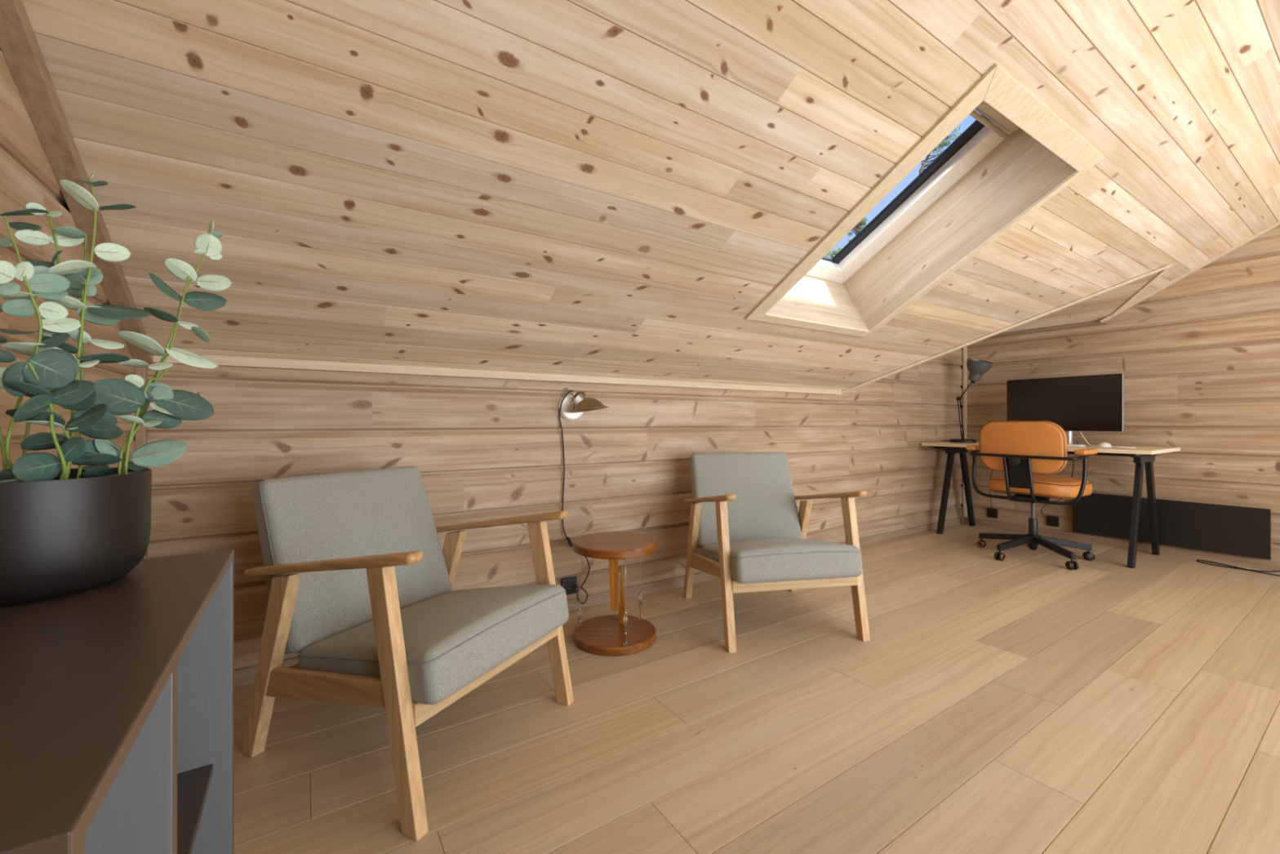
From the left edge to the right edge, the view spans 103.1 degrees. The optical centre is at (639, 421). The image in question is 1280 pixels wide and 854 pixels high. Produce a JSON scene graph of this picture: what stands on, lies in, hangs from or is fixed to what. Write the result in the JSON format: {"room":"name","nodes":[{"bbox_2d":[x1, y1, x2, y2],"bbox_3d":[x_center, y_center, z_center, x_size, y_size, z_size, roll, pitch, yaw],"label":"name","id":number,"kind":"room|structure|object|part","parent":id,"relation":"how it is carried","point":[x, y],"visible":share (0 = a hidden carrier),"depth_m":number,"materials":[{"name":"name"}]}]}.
{"room":"home office","nodes":[
{"label":"home office","id":0,"kind":"room"},
{"bbox_2d":[0,48,70,212],"bbox_3d":[1.531,-1.258,1.950,5.840,2.187,3.574,0,0,-33],"label":"roof slab","id":1,"kind":"structure","parent":0,"point":[65,204],"depth_m":1.23,"materials":[{"name":"brown wood"}]},
{"bbox_2d":[0,50,134,471],"bbox_3d":[-0.436,-0.570,-0.209,0.018,3.040,4.530,0,0,-33],"label":"wall","id":2,"kind":"structure","parent":0,"point":[27,175],"depth_m":1.03,"materials":[{"name":"brown wood"}]},
{"bbox_2d":[0,0,154,364],"bbox_3d":[-0.735,-1.137,0.303,0.044,1.904,3.346,0,0,-33],"label":"wooden beam","id":3,"kind":"structure","parent":2,"relation":"attached to","point":[20,50],"depth_m":1.06,"materials":[{"name":"brown wood"}]},
{"bbox_2d":[147,347,962,670],"bbox_3d":[0.680,-0.037,3.245,5.640,1.974,0.018,0,0,-33],"label":"wall","id":4,"kind":"structure","parent":0,"point":[482,449],"depth_m":2.44,"materials":[{"name":"brown wood"}]},
{"bbox_2d":[134,366,147,558],"bbox_3d":[-1.653,0.370,1.684,0.025,1.160,0.030,0,0,-33],"label":"trim","id":5,"kind":"structure","parent":4,"relation":"attached to","point":[141,434],"depth_m":1.68,"materials":[{"name":"brown wood"}]},
{"bbox_2d":[153,352,842,395],"bbox_3d":[-0.090,-0.216,2.710,3.765,0.033,0.032,0,0,-33],"label":"trim","id":6,"kind":"structure","parent":4,"relation":"attached to","point":[229,361],"depth_m":2.24,"materials":[{"name":"brown wood"}]},
{"bbox_2d":[561,576,577,595],"bbox_3d":[-0.354,0.822,2.544,0.082,0.082,0.016,0,0,-33],"label":"wall socket","id":7,"kind":"object","parent":4,"relation":"attached to","point":[566,583],"visible":0.81,"depth_m":2.54,"materials":[{"name":"black plastic"}]},
{"bbox_2d":[558,390,608,604],"bbox_3d":[-0.261,0.373,2.484,0.203,1.062,0.221,0,0,-33],"label":"wall lamp","id":8,"kind":"object","parent":4,"relation":"attached to","point":[571,406],"visible":0.94,"depth_m":2.52,"materials":[{"name":"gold metal"}]},
{"bbox_2d":[565,536,573,546],"bbox_3d":[-0.350,0.598,2.529,0.038,0.056,0.016,0,0,-33],"label":"switch","id":9,"kind":"object","parent":8,"relation":"attached to","point":[568,539],"depth_m":2.52,"materials":[{"name":"black plastic"}]},
{"bbox_3d":[-0.341,-0.075,2.550,0.140,0.140,0.022,0,0,-33],"label":"wall plate","id":10,"kind":"part","parent":8,"relation":"part of","materials":[{"name":"white metal"}]},
{"bbox_3d":[-0.332,-0.096,2.514,0.010,0.098,0.036,0,0,-33],"label":"switch stem","id":11,"kind":"part","parent":8,"relation":"part of","materials":[{"name":"gold metal"}]},
{"bbox_3d":[-0.324,0.373,2.528,0.156,1.062,0.044,0,0,-11],"label":"cord","id":12,"kind":"part","parent":8,"relation":"part of","materials":[{"name":"black plastic"}]},
{"bbox_3d":[-0.300,-0.114,2.507,0.110,0.072,0.024,0,0,39],"label":"arm","id":13,"kind":"part","parent":8,"relation":"part of","materials":[{"name":"gold metal"}]},
{"bbox_3d":[-0.245,-0.081,2.474,0.187,0.076,0.187,0,0,-33],"label":"lamp shade","id":14,"kind":"part","parent":8,"relation":"part of","materials":[{"name":"gold metal"}]},
{"bbox_2d":[233,516,964,687],"bbox_3d":[0.689,0.921,3.232,5.640,0.058,0.014,0,0,-33],"label":"baseboard","id":15,"kind":"structure","parent":4,"relation":"attached to","point":[243,676],"depth_m":2.82,"materials":[{"name":"brown wood"}]},
{"bbox_2d":[841,264,1170,393],"bbox_3d":[2.473,-0.614,3.537,2.039,0.826,0.028,0,0,12],"label":"trim","id":16,"kind":"structure","parent":4,"relation":"attached to","point":[1169,265],"depth_m":3.51,"materials":[{"name":"brown wood"}]},
{"bbox_2d":[22,0,1279,391],"bbox_3d":[1.599,-1.152,1.846,5.640,1.875,3.330,0,0,-33],"label":"ceiling","id":17,"kind":"structure","parent":0,"point":[588,188],"depth_m":1.57,"materials":[{"name":"brown wood"}]},
{"bbox_2d":[745,62,1104,337],"bbox_3d":[1.184,-0.984,2.392,1.005,0.963,1.275,0,0,-33],"label":"window","id":18,"kind":"structure","parent":17,"relation":"attached to","point":[1016,155],"depth_m":2.50,"materials":[{"name":"brown wood"}]},
{"bbox_3d":[1.139,-1.149,2.502,0.809,0.549,0.925,0,0,-33],"label":"sash","id":19,"kind":"part","parent":18,"relation":"part of","materials":[{"name":"black metal"}]},
{"bbox_3d":[1.138,-1.153,2.504,0.921,0.625,1.037,0,0,-33],"label":"frame","id":20,"kind":"part","parent":18,"relation":"part of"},
{"bbox_2d":[233,523,1279,853],"bbox_3d":[1.929,1.025,1.344,5.840,0.150,4.730,0,0,-33],"label":"floor","id":21,"kind":"structure","parent":0,"point":[780,750],"depth_m":1.56,"materials":[{"name":"brown wood"}]},
{"bbox_2d":[0,549,233,853],"bbox_3d":[-0.713,0.600,0.564,0.335,0.700,0.825,0,0,-33],"label":"base cabinet","id":22,"kind":"object","parent":21,"relation":"on","point":[117,696],"visible":0.93,"depth_m":0.54,"materials":[{"name":"brown laminate"}]},
{"bbox_2d":[0,173,231,606],"bbox_3d":[-0.864,-0.074,0.786,0.349,0.647,0.258,0,0,-33],"label":"potted plant","id":23,"kind":"object","parent":22,"relation":"on","point":[64,530],"visible":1,"depth_m":0.76,"materials":[{"name":"green plant"}]},
{"bbox_3d":[-0.931,-0.077,0.733,0.005,0.369,0.024,0,0,38],"label":"stem","id":24,"kind":"part","parent":23,"relation":"part of","materials":[{"name":"green plant"}]},
{"bbox_3d":[-0.897,-0.092,0.738,0.012,0.401,0.037,0,0,33],"label":"stem","id":25,"kind":"part","parent":23,"relation":"part of","materials":[{"name":"green plant"}]},
{"bbox_3d":[-0.928,-0.112,0.785,0.015,0.440,0.041,0,0,20],"label":"stem","id":26,"kind":"part","parent":23,"relation":"part of","materials":[{"name":"green plant"}]},
{"bbox_3d":[-0.836,0.013,0.719,0.013,0.189,0.054,0,0,-13],"label":"stem","id":27,"kind":"part","parent":23,"relation":"part of","materials":[{"name":"green plant"}]},
{"bbox_3d":[-0.843,0.013,0.739,0.021,0.191,0.015,0,0,-33],"label":"stem","id":28,"kind":"part","parent":23,"relation":"part of","materials":[{"name":"green plant"}]},
{"bbox_3d":[-0.907,0.165,0.762,0.252,0.170,0.252,0,0,-33],"label":"pot","id":29,"kind":"part","parent":23,"relation":"part of","materials":[{"name":"black ceramic"}]},
{"bbox_3d":[-0.870,-0.140,0.788,0.031,0.495,0.031,0,0,-33],"label":"stem","id":30,"kind":"part","parent":23,"relation":"part of","materials":[{"name":"green plant"}]},
{"bbox_3d":[-0.892,-0.098,0.812,0.005,0.411,0.011,0,0,34],"label":"stem","id":31,"kind":"part","parent":23,"relation":"part of","materials":[{"name":"green plant"}]},
{"bbox_3d":[-0.817,0.005,0.845,0.058,0.206,0.005,0,0,-39],"label":"stem","id":32,"kind":"part","parent":23,"relation":"part of","materials":[{"name":"green plant"}]},
{"bbox_3d":[-0.828,-0.087,0.872,0.083,0.389,0.069,0,0,-33],"label":"stem","id":33,"kind":"part","parent":23,"relation":"part of","materials":[{"name":"green plant"}]},
{"bbox_3d":[-0.826,-0.129,0.890,0.104,0.474,0.075,0,0,-33],"label":"stem","id":34,"kind":"part","parent":23,"relation":"part of","materials":[{"name":"green plant"}]},
{"bbox_2d":[177,763,213,853],"bbox_3d":[-0.798,0.657,0.675,0.296,0.015,0.504,0,0,-33],"label":"shelf","id":35,"kind":"object","parent":22,"relation":"attached to","point":[193,780],"depth_m":0.88,"materials":[{"name":"brown laminate"}]},
{"bbox_3d":[-0.934,0.608,0.900,0.334,0.684,0.020,0,0,-33],"label":"panel","id":36,"kind":"part","parent":22,"relation":"part of","materials":[{"name":"grey laminate"}]},
{"bbox_2d":[241,465,573,840],"bbox_3d":[-0.698,0.560,1.599,0.769,0.779,0.658,0,0,26],"label":"armchair","id":37,"kind":"object","parent":21,"relation":"on","point":[360,579],"visible":1,"depth_m":1.45,"materials":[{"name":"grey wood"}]},
{"bbox_3d":[-1.035,0.681,1.423,0.228,0.538,0.034,0,0,26],"label":"leg","id":38,"kind":"part","parent":37,"relation":"part of","materials":[{"name":"brown wood"}]},
{"bbox_3d":[-0.908,0.740,1.701,0.023,0.050,0.580,0,0,26],"label":"rail","id":39,"kind":"part","parent":37,"relation":"part of","materials":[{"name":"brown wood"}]},
{"bbox_3d":[-0.840,0.697,1.329,0.534,0.152,0.026,0,0,26],"label":"rail","id":40,"kind":"part","parent":37,"relation":"part of","materials":[{"name":"brown wood"}]},
{"bbox_3d":[-0.820,0.372,1.321,0.680,0.139,0.052,0,0,26],"label":"armrest","id":41,"kind":"part","parent":37,"relation":"part of","materials":[{"name":"brown wood"}]},
{"bbox_2d":[251,466,451,654],"bbox_3d":[-0.935,0.418,1.714,0.243,0.491,0.578,0,0,26],"label":"cushion","id":42,"kind":"object","parent":37,"relation":"on","point":[386,510],"depth_m":1.60,"materials":[{"name":"grey fabric"}]},
{"bbox_3d":[-0.575,0.647,1.201,0.175,0.607,0.034,0,0,26],"label":"leg","id":43,"kind":"part","parent":37,"relation":"part of","materials":[{"name":"brown wood"}]},
{"bbox_2d":[297,584,568,704],"bbox_3d":[-0.598,0.633,1.551,0.546,0.214,0.579,0,0,26],"label":"seat cushion","id":44,"kind":"object","parent":37,"relation":"on","point":[452,642],"depth_m":1.41,"materials":[{"name":"grey fabric"}]},
{"bbox_3d":[-0.769,0.681,1.972,0.228,0.538,0.034,0,0,26],"label":"leg","id":45,"kind":"part","parent":37,"relation":"part of","materials":[{"name":"brown wood"}]},
{"bbox_3d":[-0.412,0.693,1.461,0.023,0.054,0.580,0,0,26],"label":"rail","id":46,"kind":"part","parent":37,"relation":"part of","materials":[{"name":"brown wood"}]},
{"bbox_3d":[-0.556,0.372,1.867,0.680,0.139,0.052,0,0,26],"label":"armrest","id":47,"kind":"part","parent":37,"relation":"part of","materials":[{"name":"brown wood"}]},
{"bbox_3d":[-0.310,0.647,1.750,0.175,0.607,0.034,0,0,26],"label":"leg","id":48,"kind":"part","parent":37,"relation":"part of","materials":[{"name":"brown wood"}]},
{"bbox_2d":[573,531,657,655],"bbox_3d":[-0.110,0.736,2.238,0.370,0.428,0.370,0,0,0],"label":"side table","id":49,"kind":"object","parent":21,"relation":"on","point":[622,633],"visible":1,"depth_m":2.20,"materials":[{"name":"brown wood"}]},
{"bbox_3d":[-0.114,0.690,2.223,0.045,0.264,0.030,0,0,0],"label":"hanging arm","id":50,"kind":"part","parent":49,"relation":"part of","materials":[{"name":"brown wood"}]},
{"bbox_3d":[-0.078,0.781,2.296,0.040,0.270,0.079,0,0,0],"label":"rising arm","id":51,"kind":"part","parent":49,"relation":"part of","materials":[{"name":"brown wood"}]},
{"bbox_2d":[683,452,870,653],"bbox_3d":[0.615,0.560,2.507,0.658,0.779,0.769,0,0,-10],"label":"armchair","id":52,"kind":"object","parent":21,"relation":"on","point":[745,521],"visible":1,"depth_m":2.40,"materials":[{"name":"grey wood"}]},
{"bbox_3d":[0.274,0.681,2.674,0.034,0.538,0.228,0,0,-10],"label":"leg","id":53,"kind":"part","parent":52,"relation":"part of","materials":[{"name":"brown wood"}]},
{"bbox_3d":[0.313,0.697,2.461,0.026,0.152,0.534,0,0,-10],"label":"rail","id":54,"kind":"part","parent":52,"relation":"part of","materials":[{"name":"brown wood"}]},
{"bbox_3d":[0.319,0.372,2.441,0.052,0.139,0.680,0,0,-10],"label":"armrest","id":55,"kind":"part","parent":52,"relation":"part of","materials":[{"name":"brown wood"}]},
{"bbox_3d":[0.366,0.647,2.173,0.034,0.607,0.175,0,0,-10],"label":"leg","id":56,"kind":"part","parent":52,"relation":"part of","materials":[{"name":"brown wood"}]},
{"bbox_2d":[688,452,802,547],"bbox_3d":[0.567,0.418,2.766,0.578,0.491,0.243,0,0,-10],"label":"cushion","id":57,"kind":"object","parent":52,"relation":"on","point":[764,506],"depth_m":2.72,"materials":[{"name":"grey fabric"}]},
{"bbox_2d":[701,537,862,583],"bbox_3d":[0.635,0.633,2.397,0.579,0.214,0.546,0,0,-10],"label":"seat cushion","id":58,"kind":"object","parent":52,"relation":"on","point":[748,560],"depth_m":2.15,"materials":[{"name":"grey fabric"}]},
{"bbox_3d":[0.672,0.693,2.195,0.580,0.054,0.023,0,0,-10],"label":"rail","id":59,"kind":"part","parent":52,"relation":"part of","materials":[{"name":"brown wood"}]},
{"bbox_3d":[0.874,0.681,2.784,0.034,0.538,0.228,0,0,-10],"label":"leg","id":60,"kind":"part","parent":52,"relation":"part of","materials":[{"name":"brown wood"}]},
{"bbox_3d":[0.915,0.372,2.550,0.052,0.139,0.680,0,0,-10],"label":"armrest","id":61,"kind":"part","parent":52,"relation":"part of","materials":[{"name":"brown wood"}]},
{"bbox_3d":[0.966,0.647,2.283,0.034,0.607,0.175,0,0,-10],"label":"leg","id":62,"kind":"part","parent":52,"relation":"part of","materials":[{"name":"brown wood"}]},
{"bbox_2d":[965,421,1097,569],"bbox_3d":[2.773,0.472,3.584,0.675,0.956,0.703,0,0,-33],"label":"office chair","id":63,"kind":"object","parent":21,"relation":"on","point":[1020,450],"visible":1,"depth_m":3.45,"materials":[{"name":"orange leather"}]},
{"bbox_3d":[2.668,0.843,3.735,0.044,0.081,0.305,0,0,-36],"label":"arm","id":64,"kind":"part","parent":63,"relation":"part of"},
{"bbox_3d":[2.544,0.268,3.447,0.022,0.062,0.062,0,0,-33],"label":"knob","id":65,"kind":"part","parent":63,"relation":"part of","materials":[{"name":"black plastic"}]},
{"bbox_3d":[2.603,0.843,3.530,0.305,0.081,0.044,0,0,-18],"label":"arm","id":66,"kind":"part","parent":63,"relation":"part of"},
{"bbox_3d":[2.571,0.350,3.453,0.018,0.200,0.140,0,0,-33],"label":"plate","id":67,"kind":"part","parent":63,"relation":"part of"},
{"bbox_3d":[2.599,0.172,3.471,0.100,0.355,0.500,0,0,-33],"label":"backrest","id":68,"kind":"part","parent":63,"relation":"part of","materials":[{"name":"orange leather"}]},
{"bbox_3d":[2.640,0.384,3.494,0.074,0.319,0.665,0,0,-33],"label":"arm frame","id":69,"kind":"part","parent":63,"relation":"part of","materials":[{"name":"black metal"}]},
{"bbox_3d":[2.829,0.447,3.616,0.480,0.128,0.535,0,0,-33],"label":"seat","id":70,"kind":"part","parent":63,"relation":"part of","materials":[{"name":"orange leather"}]},
{"bbox_3d":[2.777,0.843,3.405,0.044,0.081,0.305,0,0,0],"label":"arm","id":71,"kind":"part","parent":63,"relation":"part of"},
{"bbox_3d":[2.950,0.843,3.532,0.305,0.081,0.044,0,0,18],"label":"arm","id":72,"kind":"part","parent":63,"relation":"part of"},
{"bbox_2d":[921,441,1180,568],"bbox_3d":[3.096,0.565,3.952,0.715,0.770,1.417,0,0,-33],"label":"desk","id":73,"kind":"object","parent":21,"relation":"on","point":[1141,461],"visible":0.92,"depth_m":3.56,"materials":[{"name":"brown wood"}]},
{"bbox_3d":[2.635,0.600,4.376,0.259,0.700,0.032,0,0,-33],"label":"leg","id":74,"kind":"part","parent":73,"relation":"part of","materials":[{"name":"black metal"}]},
{"bbox_3d":[2.955,0.600,4.587,0.244,0.700,0.032,0,0,-33],"label":"leg","id":75,"kind":"part","parent":73,"relation":"part of","materials":[{"name":"black metal"}]},
{"bbox_2d":[949,358,993,442],"bbox_3d":[2.866,-0.187,4.400,0.204,0.734,0.326,0,0,-44],"label":"desk lamp","id":76,"kind":"object","parent":73,"relation":"on","point":[976,368],"visible":1,"depth_m":4.36,"materials":[{"name":"grey metal"}]},
{"bbox_3d":[2.824,-0.028,4.472,0.019,0.356,0.078,0,0,-1],"label":"arm","id":77,"kind":"part","parent":76,"relation":"part of"},
{"bbox_3d":[2.857,-0.280,4.448,0.011,0.176,0.129,0,0,-33],"label":"arm","id":78,"kind":"part","parent":76,"relation":"part of"},
{"bbox_3d":[2.911,-0.450,4.352,0.198,0.208,0.194,0,0,-33],"label":"lamp shade","id":79,"kind":"part","parent":76,"relation":"part of","materials":[{"name":"grey metal"}]},
{"bbox_3d":[3.070,0.216,3.965,0.485,0.024,1.267,0,0,-33],"label":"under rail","id":80,"kind":"part","parent":73,"relation":"part of","materials":[{"name":"black metal"}]},
{"bbox_2d":[1006,373,1124,446],"bbox_3d":[3.215,-0.081,3.876,0.190,0.522,0.710,0,0,-33],"label":"monitor","id":81,"kind":"object","parent":73,"relation":"on","point":[1091,402],"visible":0.76,"depth_m":3.80,"materials":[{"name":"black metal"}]},
{"bbox_3d":[3.321,0.121,3.725,0.140,0.116,0.086,0,0,6],"label":"cord","id":82,"kind":"part","parent":81,"relation":"part of","materials":[{"name":"white plastic"}]},
{"bbox_2d":[1067,444,1085,447],"bbox_3d":[3.084,0.172,3.784,0.120,0.016,0.340,0,0,-33],"label":"keyboard","id":83,"kind":"object","parent":73,"relation":"on","point":[1068,445],"visible":0.33,"depth_m":3.65,"materials":[{"name":"white plastic"}]},
{"bbox_2d":[1097,442,1136,448],"bbox_3d":[3.334,0.162,3.549,0.143,0.035,0.199,0,0,-33],"label":"computer mouse","id":84,"kind":"object","parent":73,"relation":"on","point":[1101,444],"visible":0.99,"depth_m":3.56,"materials":[{"name":"white plastic"}]},
{"bbox_3d":[3.355,0.173,3.537,0.118,0.012,0.192,0,0,12],"label":"cord","id":85,"kind":"part","parent":84,"relation":"part of","materials":[{"name":"white plastic"}]},
{"bbox_3d":[3.293,0.600,3.373,0.259,0.700,0.032,0,0,-33],"label":"leg","id":86,"kind":"part","parent":73,"relation":"part of","materials":[{"name":"black metal"}]},
{"bbox_3d":[3.614,0.600,3.584,0.244,0.700,0.032,0,0,-33],"label":"leg","id":87,"kind":"part","parent":73,"relation":"part of","materials":[{"name":"black metal"}]},
{"bbox_2d":[1072,493,1279,576],"bbox_3d":[3.768,0.753,3.490,0.180,0.394,1.298,0,0,-33],"label":"heater","id":88,"kind":"object","parent":21,"relation":"on","point":[1241,531],"visible":0.98,"depth_m":3.52,"materials":[{"name":"black plastic"}]},
{"bbox_3d":[3.946,0.933,3.199,0.159,0.034,0.615,0,0,-33],"label":"cord","id":89,"kind":"part","parent":88,"relation":"part of","materials":[{"name":"black plastic"}]},
{"bbox_2d":[1001,271,1160,333],"bbox_3d":[3.257,-0.904,4.066,0.431,0.248,1.437,0,0,-33],"label":"ceiling","id":90,"kind":"structure","parent":0,"point":[1097,308],"depth_m":3.90,"materials":[{"name":"brown wood"}]},
{"bbox_2d":[966,225,1279,562],"bbox_3d":[4.293,-0.570,2.897,0.018,3.040,4.530,0,0,-33],"label":"wall","id":91,"kind":"structure","parent":0,"point":[1198,357],"depth_m":3.58,"materials":[{"name":"brown wood"}]},
{"bbox_2d":[962,346,966,516],"bbox_3d":[3.045,0.070,4.762,0.022,1.640,0.026,0,0,-33],"label":"trim","id":92,"kind":"structure","parent":91,"relation":"attached to","point":[964,348],"depth_m":4.75,"materials":[{"name":"brown wood"}]},
{"bbox_2d":[986,507,997,518],"bbox_3d":[3.172,0.822,4.571,0.016,0.082,0.082,0,0,-33],"label":"wall socket","id":93,"kind":"object","parent":91,"relation":"attached to","point":[990,513],"visible":1,"depth_m":4.57,"materials":[{"name":"black plastic"}]},
{"bbox_2d":[984,320,1106,339],"bbox_3d":[3.316,-0.769,4.349,0.022,0.036,1.030,0,0,-33],"label":"trim","id":94,"kind":"structure","parent":91,"relation":"attached to","point":[1093,323],"depth_m":4.21,"materials":[{"name":"brown wood"}]},
{"bbox_2d":[1046,515,1058,526],"bbox_3d":[3.413,0.822,4.204,0.016,0.082,0.082,0,0,-33],"label":"wall socket","id":95,"kind":"object","parent":91,"relation":"attached to","point":[1053,521],"visible":1,"depth_m":4.20,"materials":[{"name":"black plastic"}]},
{"bbox_2d":[1040,440,1078,518],"bbox_3d":[3.341,0.477,4.078,0.242,0.659,0.256,0,0,-33],"label":"power cable","id":96,"kind":"object","parent":91,"relation":"attached to","point":[1077,440],"visible":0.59,"depth_m":4.03,"materials":[{"name":"black plastic"}]},
{"bbox_2d":[964,516,1279,570],"bbox_3d":[4.280,0.921,2.888,0.014,0.058,4.530,0,0,-33],"label":"baseboard","id":97,"kind":"structure","parent":91,"relation":"attached to","point":[1203,555],"depth_m":3.74,"materials":[{"name":"brown wood"}]},
{"bbox_2d":[1110,263,1173,315],"bbox_3d":[3.544,-0.908,3.628,0.031,0.261,0.619,0,0,12],"label":"trim","id":98,"kind":"structure","parent":91,"relation":"attached to","point":[1162,272],"depth_m":3.57,"materials":[{"name":"brown wood"}]},
{"bbox_2d":[1099,220,1279,322],"bbox_3d":[4.207,-1.429,2.957,0.055,1.321,2.335,0,0,-33],"label":"trim","id":99,"kind":"structure","parent":91,"relation":"attached to","point":[1277,223],"depth_m":3.50,"materials":[{"name":"brown wood"}]},
{"label":"outside","id":100,"kind":"structure","parent":0,"visible":0},
{"bbox_2d":[919,127,960,174],"bbox_3d":[14.846,-5.339,25.027,2.010,18.583,1.748,0,0,-33],"label":"pine tree","id":101,"kind":"object","parent":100,"point":[945,143],"visible":0.23,"depth_m":24.80,"materials":[{"name":"green plant"}]},
{"bbox_3d":[14.937,-13.324,25.087,1.791,2.542,1.748,0,0,-33],"label":"crown","id":102,"kind":"part","parent":101,"relation":"part of","materials":[{"name":"green plant"}]},
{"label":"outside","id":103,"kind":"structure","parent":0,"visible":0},
{"bbox_2d":[847,217,867,241],"bbox_3d":[10.811,-3.094,24.958,0.997,14.092,1.114,0,0,-33],"label":"pine tree","id":104,"kind":"object","parent":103,"point":[856,228],"visible":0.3,"depth_m":24.91,"materials":[{"name":"green plant"}]},
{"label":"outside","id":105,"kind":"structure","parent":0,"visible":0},
{"bbox_2d":[823,245,843,259],"bbox_3d":[9.654,-2.416,25.220,1.480,12.738,1.640,0,0,-33],"label":"pine tree","id":106,"kind":"object","parent":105,"point":[833,252],"visible":0.14,"depth_m":24.98,"materials":[{"name":"green plant"}]}
]}

